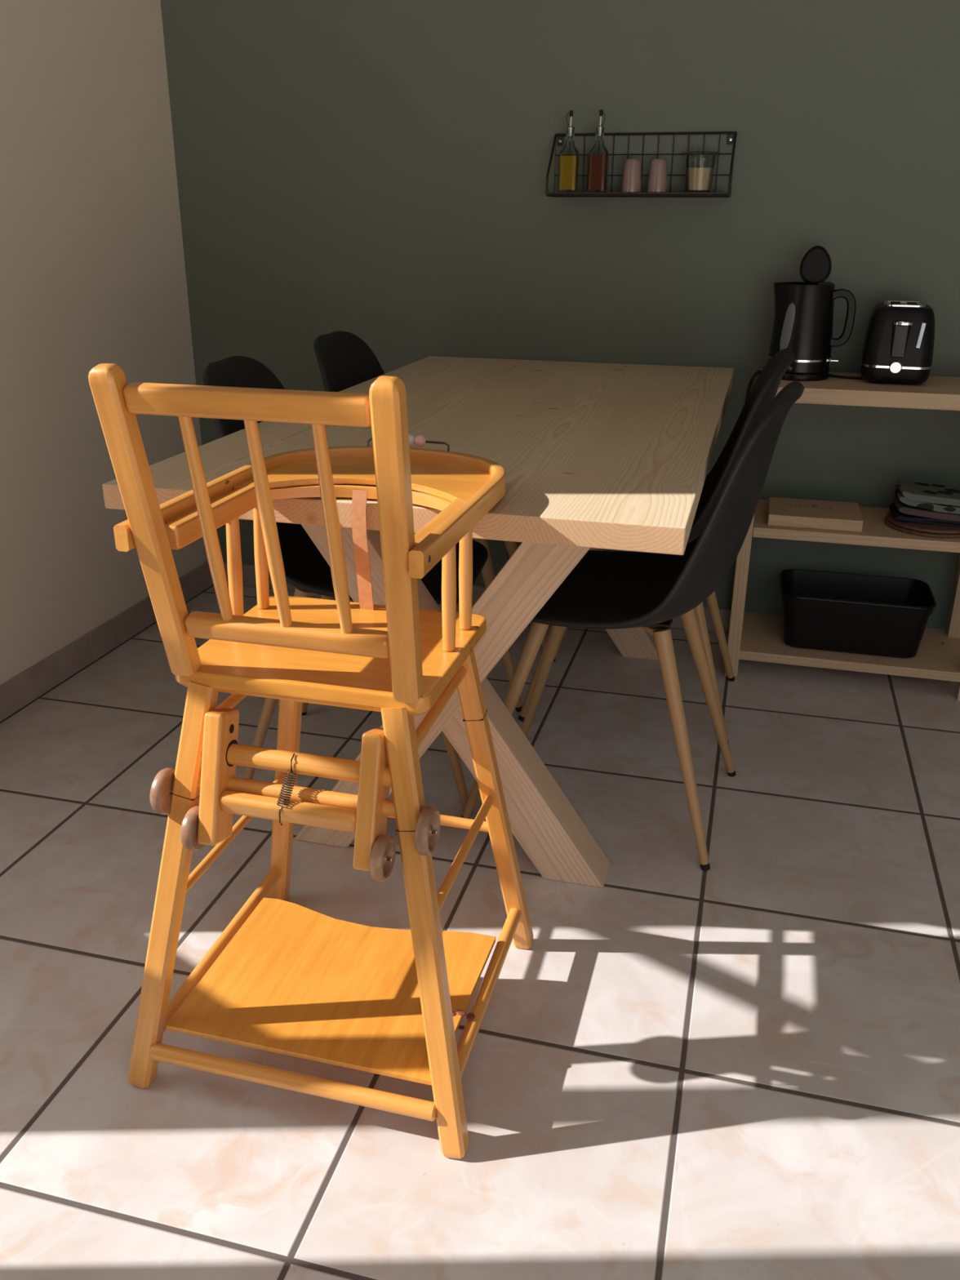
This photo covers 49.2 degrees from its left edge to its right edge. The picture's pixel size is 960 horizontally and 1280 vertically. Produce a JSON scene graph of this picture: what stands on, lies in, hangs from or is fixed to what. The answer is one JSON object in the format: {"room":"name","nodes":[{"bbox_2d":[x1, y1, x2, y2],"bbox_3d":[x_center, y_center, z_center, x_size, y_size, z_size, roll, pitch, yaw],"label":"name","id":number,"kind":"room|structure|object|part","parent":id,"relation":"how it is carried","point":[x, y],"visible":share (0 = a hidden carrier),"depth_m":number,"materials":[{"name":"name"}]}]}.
{"room":"kitchen","nodes":[
{"label":"kitchen","id":0,"kind":"room"},
{"bbox_2d":[0,0,207,684],"bbox_3d":[-1.410,-0.716,1.379,0.120,2.550,3.699,6,23,14],"label":"wall","id":1,"kind":"structure","parent":0,"point":[92,265],"depth_m":2.66,"materials":[{"name":"white paint"}]},
{"bbox_2d":[0,560,213,721],"bbox_3d":[-1.125,0.112,2.626,0.011,0.082,1.912,6,23,14],"label":"baseboard","id":2,"kind":"structure","parent":1,"relation":"attached to","point":[15,693],"depth_m":2.82,"materials":[{"name":"stone"}]},
{"bbox_2d":[0,584,959,1279],"bbox_3d":[0.264,0.643,1.513,4.529,0.050,3.819,6,23,14],"label":"floor","id":3,"kind":"structure","parent":0,"point":[746,1066],"depth_m":1.62,"materials":[{"name":"tile"}]},
{"bbox_2d":[88,363,533,1159],"bbox_3d":[-0.181,0.092,1.487,0.491,0.992,0.572,6,23,14],"label":"highchair","id":4,"kind":"object","parent":3,"relation":"on","point":[284,977],"visible":1,"depth_m":1.35,"materials":[{"name":"brown wood"}]},
{"bbox_3d":[-0.383,-0.126,1.213,0.034,0.387,0.109,9,24,21],"label":"post","id":5,"kind":"part","parent":4,"relation":"part of","materials":[{"name":"brown wood"}]},
{"bbox_3d":[-0.412,0.338,1.404,0.179,0.595,0.037,-12,25,-28],"label":"leg","id":6,"kind":"part","parent":4,"relation":"part of","materials":[{"name":"brown wood"}]},
{"bbox_3d":[-0.336,-0.170,1.376,0.021,0.030,0.270,6,23,14],"label":"armrest","id":7,"kind":"part","parent":4,"relation":"part of","materials":[{"name":"brown wood"}]},
{"bbox_3d":[-0.404,0.475,1.645,0.021,0.024,0.419,6,23,14],"label":"footrest rail","id":8,"kind":"part","parent":4,"relation":"part of","materials":[{"name":"brown wood"}]},
{"bbox_3d":[-0.242,-0.246,1.092,0.280,0.032,0.027,6,23,14],"label":"rail","id":9,"kind":"part","parent":4,"relation":"part of","materials":[{"name":"brown wood"}]},
{"bbox_3d":[-0.317,0.211,1.721,0.036,0.594,0.152,-19,29,-40],"label":"leg","id":10,"kind":"part","parent":4,"relation":"part of","materials":[{"name":"brown wood"}]},
{"bbox_3d":[-0.229,-0.007,1.250,0.264,0.030,0.028,6,23,14],"label":"rail","id":11,"kind":"part","parent":4,"relation":"part of","materials":[{"name":"brown wood"}]},
{"bbox_3d":[-0.254,0.589,1.401,0.410,0.023,0.023,6,23,14],"label":"cross rod","id":12,"kind":"part","parent":4,"relation":"part of","materials":[{"name":"brown wood"}]},
{"bbox_3d":[-0.231,0.195,1.326,0.290,0.021,0.021,6,23,14],"label":"cross rod","id":13,"kind":"part","parent":4,"relation":"part of","materials":[{"name":"brown wood"}]},
{"bbox_3d":[-0.229,0.155,1.319,0.270,0.027,0.027,6,23,14],"label":"cross rod","id":14,"kind":"part","parent":4,"relation":"part of","materials":[{"name":"brown wood"}]},
{"bbox_3d":[-0.190,0.013,1.419,0.341,0.029,0.296,6,23,14],"label":"seat","id":15,"kind":"part","parent":4,"relation":"part of","materials":[{"name":"orange wood"}]},
{"bbox_2d":[233,456,492,502],"bbox_3d":[-0.144,-0.232,1.502,0.348,0.010,0.244,6,23,14],"label":"tray","id":16,"kind":"object","parent":4,"relation":"on","point":[444,478],"depth_m":1.48,"materials":[{"name":"orange wood"}]},
{"bbox_3d":[-0.088,-0.095,1.142,0.034,0.387,0.109,3,22,6],"label":"post","id":17,"kind":"part","parent":4,"relation":"part of","materials":[{"name":"brown wood"}]},
{"bbox_3d":[-0.067,0.374,1.320,0.037,0.595,0.179,-12,25,-28],"label":"leg","id":18,"kind":"part","parent":4,"relation":"part of","materials":[{"name":"brown wood"}]},
{"bbox_3d":[-0.147,0.281,1.708,0.350,0.017,0.017,6,23,14],"label":"cross rod","id":19,"kind":"part","parent":4,"relation":"part of","materials":[{"name":"brown wood"}]},
{"bbox_3d":[-0.046,-0.140,1.305,0.021,0.030,0.270,6,23,14],"label":"armrest","id":20,"kind":"part","parent":4,"relation":"part of","materials":[{"name":"brown wood"}]},
{"bbox_3d":[0.008,0.518,1.545,0.021,0.024,0.419,6,23,14],"label":"footrest rail","id":21,"kind":"part","parent":4,"relation":"part of","materials":[{"name":"brown wood"}]},
{"bbox_3d":[0.019,0.246,1.639,0.152,0.594,0.036,-6,23,-16],"label":"leg","id":22,"kind":"part","parent":4,"relation":"part of","materials":[{"name":"brown wood"}]},
{"bbox_2d":[201,355,488,813],"bbox_3d":[-0.254,-0.135,2.208,0.556,0.872,0.468,4,22,9],"label":"dining chair","id":23,"kind":"object","parent":3,"relation":"on","point":[305,568],"visible":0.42,"depth_m":2.14,"materials":[{"name":"black plastic"}]},
{"bbox_3d":[-0.422,0.105,2.171,0.174,0.433,0.033,-10,24,-24],"label":"leg","id":24,"kind":"part","parent":23,"relation":"part of","materials":[{"name":"brown wood"}]},
{"bbox_3d":[-0.371,-0.005,2.446,0.033,0.433,0.174,-20,29,-41],"label":"leg","id":25,"kind":"part","parent":23,"relation":"part of","materials":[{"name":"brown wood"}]},
{"bbox_3d":[-0.086,0.129,2.118,0.033,0.433,0.174,-20,29,-41],"label":"leg","id":26,"kind":"part","parent":23,"relation":"part of","materials":[{"name":"brown wood"}]},
{"bbox_2d":[102,355,734,887],"bbox_3d":[0.058,-0.128,2.334,0.859,0.764,1.631,6,23,14],"label":"dining table","id":27,"kind":"object","parent":3,"relation":"on","point":[599,455],"visible":0.7,"depth_m":1.87,"materials":[{"name":"brown wood"}]},
{"bbox_3d":[-0.055,0.071,1.890,0.614,0.726,0.089,6,23,14],"label":"leg","id":28,"kind":"part","parent":27,"relation":"part of","materials":[{"name":"brown wood"}]},
{"bbox_3d":[-0.058,0.070,1.891,0.614,0.726,0.087,6,23,14],"label":"leg","id":29,"kind":"part","parent":27,"relation":"part of","materials":[{"name":"brown wood"}]},
{"bbox_3d":[0.223,-0.324,2.876,0.614,0.726,0.087,6,23,14],"label":"leg","id":30,"kind":"part","parent":27,"relation":"part of","materials":[{"name":"brown wood"}]},
{"bbox_2d":[313,330,546,711],"bbox_3d":[-0.115,-0.321,2.673,0.556,0.872,0.468,6,23,13],"label":"dining chair","id":31,"kind":"object","parent":3,"relation":"on","point":[344,361],"visible":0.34,"depth_m":2.59,"materials":[{"name":"black plastic"}]},
{"bbox_3d":[0.040,-0.053,2.572,0.033,0.433,0.174,-17,28,-37],"label":"leg","id":32,"kind":"part","parent":31,"relation":"part of","materials":[{"name":"brown wood"}]},
{"bbox_3d":[0.112,-0.162,2.843,0.174,0.433,0.033,-8,23,-20],"label":"leg","id":33,"kind":"part","parent":31,"relation":"part of","materials":[{"name":"brown wood"}]},
{"bbox_2d":[461,381,804,870],"bbox_3d":[0.290,-0.067,2.047,0.556,0.872,0.468,8,23,18],"label":"dining chair","id":34,"kind":"object","parent":3,"relation":"on","point":[606,589],"visible":0.8,"depth_m":1.94,"materials":[{"name":"black plastic"}]},
{"bbox_3d":[0.051,0.154,2.057,0.174,0.433,0.033,-6,23,-15],"label":"leg","id":35,"kind":"part","parent":34,"relation":"part of","materials":[{"name":"brown wood"}]},
{"bbox_3d":[0.153,0.050,2.319,0.033,0.433,0.174,-14,26,-32],"label":"leg","id":36,"kind":"part","parent":34,"relation":"part of","materials":[{"name":"brown wood"}]},
{"bbox_3d":[0.264,-0.065,2.058,0.252,0.012,0.242,8,23,18],"label":"seat frame","id":37,"kind":"part","parent":34,"relation":"part of","materials":[{"name":"brown wood"}]},
{"bbox_3d":[0.320,-0.034,1.951,0.070,0.011,0.040,8,23,18],"label":"mounting plate","id":38,"kind":"part","parent":34,"relation":"part of","materials":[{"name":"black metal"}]},
{"bbox_3d":[0.373,0.200,1.950,0.033,0.433,0.174,-14,26,-32],"label":"leg","id":39,"kind":"part","parent":34,"relation":"part of","materials":[{"name":"brown wood"}]},
{"bbox_3d":[0.474,0.095,2.212,0.174,0.433,0.033,-6,23,-15],"label":"leg","id":40,"kind":"part","parent":34,"relation":"part of","materials":[{"name":"brown wood"}]},
{"bbox_2d":[518,347,795,744],"bbox_3d":[0.413,-0.249,2.501,0.556,0.872,0.468,6,23,14],"label":"dining chair","id":41,"kind":"object","parent":3,"relation":"on","point":[764,390],"visible":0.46,"depth_m":2.40,"materials":[{"name":"black plastic"}]},
{"bbox_3d":[0.182,-0.020,2.492,0.174,0.433,0.033,-8,23,-19],"label":"leg","id":42,"kind":"part","parent":41,"relation":"part of","materials":[{"name":"brown wood"}]},
{"bbox_3d":[0.259,-0.128,2.761,0.033,0.433,0.174,-17,28,-36],"label":"leg","id":43,"kind":"part","parent":41,"relation":"part of","materials":[{"name":"brown wood"}]},
{"bbox_3d":[0.512,0.015,2.411,0.033,0.433,0.174,-17,28,-36],"label":"leg","id":44,"kind":"part","parent":41,"relation":"part of","materials":[{"name":"brown wood"}]},
{"bbox_3d":[0.589,-0.093,2.681,0.174,0.433,0.033,-8,23,-19],"label":"leg","id":45,"kind":"part","parent":41,"relation":"part of","materials":[{"name":"brown wood"}]},
{"bbox_2d":[724,368,959,700],"bbox_3d":[1.020,-0.281,2.730,0.667,0.764,0.318,6,23,14],"label":"shelf unit","id":46,"kind":"object","parent":3,"relation":"on","point":[752,637],"visible":0.61,"depth_m":2.69,"materials":[{"name":"brown wood"}]},
{"bbox_3d":[0.679,-0.247,2.690,0.033,0.727,0.042,6,23,14],"label":"post","id":47,"kind":"part","parent":46,"relation":"part of","materials":[{"name":"brown wood"}]},
{"bbox_2d":[745,369,762,401],"bbox_3d":[0.725,-0.546,2.769,0.076,0.324,0.047,1,22,2],"label":"power cord","id":48,"kind":"object","parent":46,"relation":"hanging from","point":[757,372],"visible":0.3,"depth_m":2.71,"materials":[{"name":"black rubber"}]},
{"bbox_2d":[767,245,856,381],"bbox_3d":[0.818,-0.815,2.611,0.178,0.313,0.155,-5,23,-14],"label":"electric kettle","id":49,"kind":"object","parent":46,"relation":"on","point":[803,320],"visible":0.85,"depth_m":2.57,"materials":[{"name":"black plastic"}]},
{"bbox_3d":[0.824,-0.919,2.572,0.075,0.091,0.026,6,23,14],"label":"lid","id":50,"kind":"part","parent":49,"relation":"part of","materials":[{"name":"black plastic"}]},
{"bbox_2d":[828,354,838,367],"bbox_3d":[0.878,-0.695,2.611,0.025,0.031,0.031,6,23,14],"label":"switch","id":51,"kind":"object","parent":49,"relation":"attached to","point":[829,355],"depth_m":2.60,"materials":[{"name":"silver metal"}]},
{"bbox_3d":[0.887,-0.792,2.581,0.066,0.136,0.023,6,23,14],"label":"handle","id":52,"kind":"part","parent":49,"relation":"part of","materials":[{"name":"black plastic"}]},
{"bbox_2d":[767,497,862,532],"bbox_3d":[0.864,-0.327,2.716,0.227,0.030,0.188,6,23,14],"label":"wooden box","id":53,"kind":"object","parent":46,"relation":"on","point":[782,512],"visible":1,"depth_m":2.66,"materials":[{"name":"brown wood"}]},
{"bbox_2d":[828,373,863,379],"bbox_3d":[0.924,-0.666,2.651,0.118,0.009,0.021,14,26,30],"label":"power cord","id":54,"kind":"object","parent":46,"relation":"on","point":[830,375],"visible":0.65,"depth_m":2.64,"materials":[{"name":"black rubber"}]},
{"bbox_2d":[779,568,937,657],"bbox_3d":[0.996,-0.069,2.814,0.388,0.154,0.246,6,23,14],"label":"tub","id":55,"kind":"object","parent":46,"relation":"on","point":[880,615],"visible":1,"depth_m":2.74,"materials":[{"name":"black plastic"}]},
{"bbox_2d":[860,300,934,384],"bbox_3d":[1.030,-0.734,2.581,0.161,0.181,0.213,8,23,17],"label":"toaster","id":56,"kind":"object","parent":46,"relation":"on","point":[898,348],"visible":1,"depth_m":2.51,"materials":[{"name":"black metal"}]},
{"bbox_3d":[1.000,-0.748,2.479,0.045,0.007,0.022,8,23,17],"label":"lever trim","id":57,"kind":"part","parent":56,"relation":"part of","materials":[{"name":"silver metal"}]},
{"bbox_3d":[1.034,-0.819,2.556,0.094,0.006,0.136,8,23,17],"label":"slot plate","id":58,"kind":"part","parent":56,"relation":"part of","materials":[{"name":"silver metal"}]},
{"bbox_2d":[884,516,959,537],"bbox_3d":[1.147,-0.294,2.667,0.224,0.009,0.224,6,23,14],"label":"trivet","id":59,"kind":"object","parent":46,"relation":"on","point":[887,522],"visible":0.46,"depth_m":2.58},
{"bbox_2d":[886,511,959,533],"bbox_3d":[1.147,-0.303,2.663,0.216,0.009,0.216,6,23,14],"label":"trivet","id":60,"kind":"object","parent":59,"relation":"on","point":[918,526],"visible":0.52,"depth_m":2.59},
{"bbox_2d":[888,502,959,527],"bbox_3d":[1.151,-0.317,2.666,0.205,0.019,0.160,6,23,14],"label":"folded towel","id":61,"kind":"object","parent":60,"relation":"on","point":[898,515],"visible":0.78,"depth_m":2.61,"materials":[{"name":"black fabric"}]},
{"bbox_2d":[893,494,959,521],"bbox_3d":[1.153,-0.334,2.656,0.199,0.024,0.159,6,23,14],"label":"folded towel","id":62,"kind":"object","parent":61,"relation":"on","point":[902,507],"visible":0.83,"depth_m":2.61,"materials":[{"name":"fabric"}]},
{"bbox_2d":[893,479,959,514],"bbox_3d":[1.153,-0.363,2.647,0.201,0.050,0.160,6,23,14],"label":"folded towel","id":63,"kind":"object","parent":62,"relation":"on","point":[938,498],"visible":1,"depth_m":2.60,"materials":[{"name":"grey fabric"}]},
{"bbox_3d":[1.306,-0.281,2.784,0.033,0.727,0.042,6,23,14],"label":"post","id":64,"kind":"part","parent":46,"relation":"part of","materials":[{"name":"brown wood"}]},
{"bbox_3d":[1.240,-0.188,2.554,0.033,0.727,0.042,6,23,14],"label":"post","id":65,"kind":"part","parent":46,"relation":"part of","materials":[{"name":"brown wood"}]},
{"bbox_2d":[160,0,959,628],"bbox_3d":[1.036,-1.198,2.616,4.169,2.550,0.120,6,23,14],"label":"wall","id":66,"kind":"structure","parent":0,"point":[375,171],"depth_m":2.80,"materials":[{"name":"green paint"}]},
{"bbox_2d":[223,562,946,632],"bbox_3d":[1.017,-0.026,3.018,3.918,0.072,0.011,6,23,14],"label":"baseboard","id":67,"kind":"structure","parent":66,"relation":"attached to","point":[248,571],"depth_m":3.13,"materials":[{"name":"stone"}]},
{"bbox_2d":[545,131,737,197],"bbox_3d":[0.406,-1.208,2.663,0.464,0.152,0.105,6,23,14],"label":"wall rack","id":68,"kind":"object","parent":66,"relation":"attached to","point":[731,139],"visible":0.98,"depth_m":2.68,"materials":[{"name":"black metal"}]},
{"bbox_2d":[557,110,580,192],"bbox_3d":[0.230,-1.254,2.694,0.050,0.190,0.050,6,23,14],"label":"oil bottle","id":69,"kind":"object","parent":68,"relation":"on","point":[570,130],"visible":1,"depth_m":2.70,"materials":[{"name":"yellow glass"}]},
{"bbox_3d":[0.231,-1.318,2.667,0.007,0.024,0.006,6,23,14],"label":"spout","id":70,"kind":"part","parent":69,"relation":"part of","materials":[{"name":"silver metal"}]},
{"bbox_2d":[586,110,608,192],"bbox_3d":[0.304,-1.246,2.676,0.050,0.190,0.050,6,23,14],"label":"oil bottle","id":71,"kind":"object","parent":68,"relation":"on","point":[597,164],"visible":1,"depth_m":2.67,"materials":[{"name":"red glass"}]},
{"bbox_3d":[0.305,-1.311,2.649,0.007,0.024,0.006,6,23,14],"label":"spout","id":72,"kind":"part","parent":71,"relation":"part of","materials":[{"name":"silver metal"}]},
{"bbox_2d":[621,158,641,192],"bbox_3d":[0.388,-1.184,2.674,0.052,0.079,0.052,6,23,14],"label":"tumbler","id":73,"kind":"object","parent":68,"relation":"on","point":[632,173],"visible":0.97,"depth_m":2.66,"materials":[{"name":"pink ceramic"}]},
{"bbox_3d":[0.406,-1.143,2.689,0.450,0.006,0.095,6,23,14],"label":"board","id":74,"kind":"part","parent":68,"relation":"part of","materials":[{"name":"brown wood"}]},
{"bbox_2d":[647,158,667,192],"bbox_3d":[0.452,-1.178,2.661,0.052,0.079,0.052,6,23,14],"label":"tumbler","id":75,"kind":"object","parent":68,"relation":"on","point":[658,173],"visible":0.98,"depth_m":2.64,"materials":[{"name":"pink ceramic"}]},
{"bbox_2d":[681,151,720,192],"bbox_3d":[0.551,-1.173,2.632,0.096,0.091,0.096,6,23,14],"label":"glass jar","id":76,"kind":"object","parent":68,"relation":"on","point":[697,179],"visible":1,"depth_m":2.62,"materials":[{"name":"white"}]},
{"bbox_3d":[0.552,-1.212,2.616,0.096,0.008,0.096,6,23,14],"label":"lid","id":77,"kind":"part","parent":76,"relation":"part of","materials":[{"name":"clear glass"}]}
]}

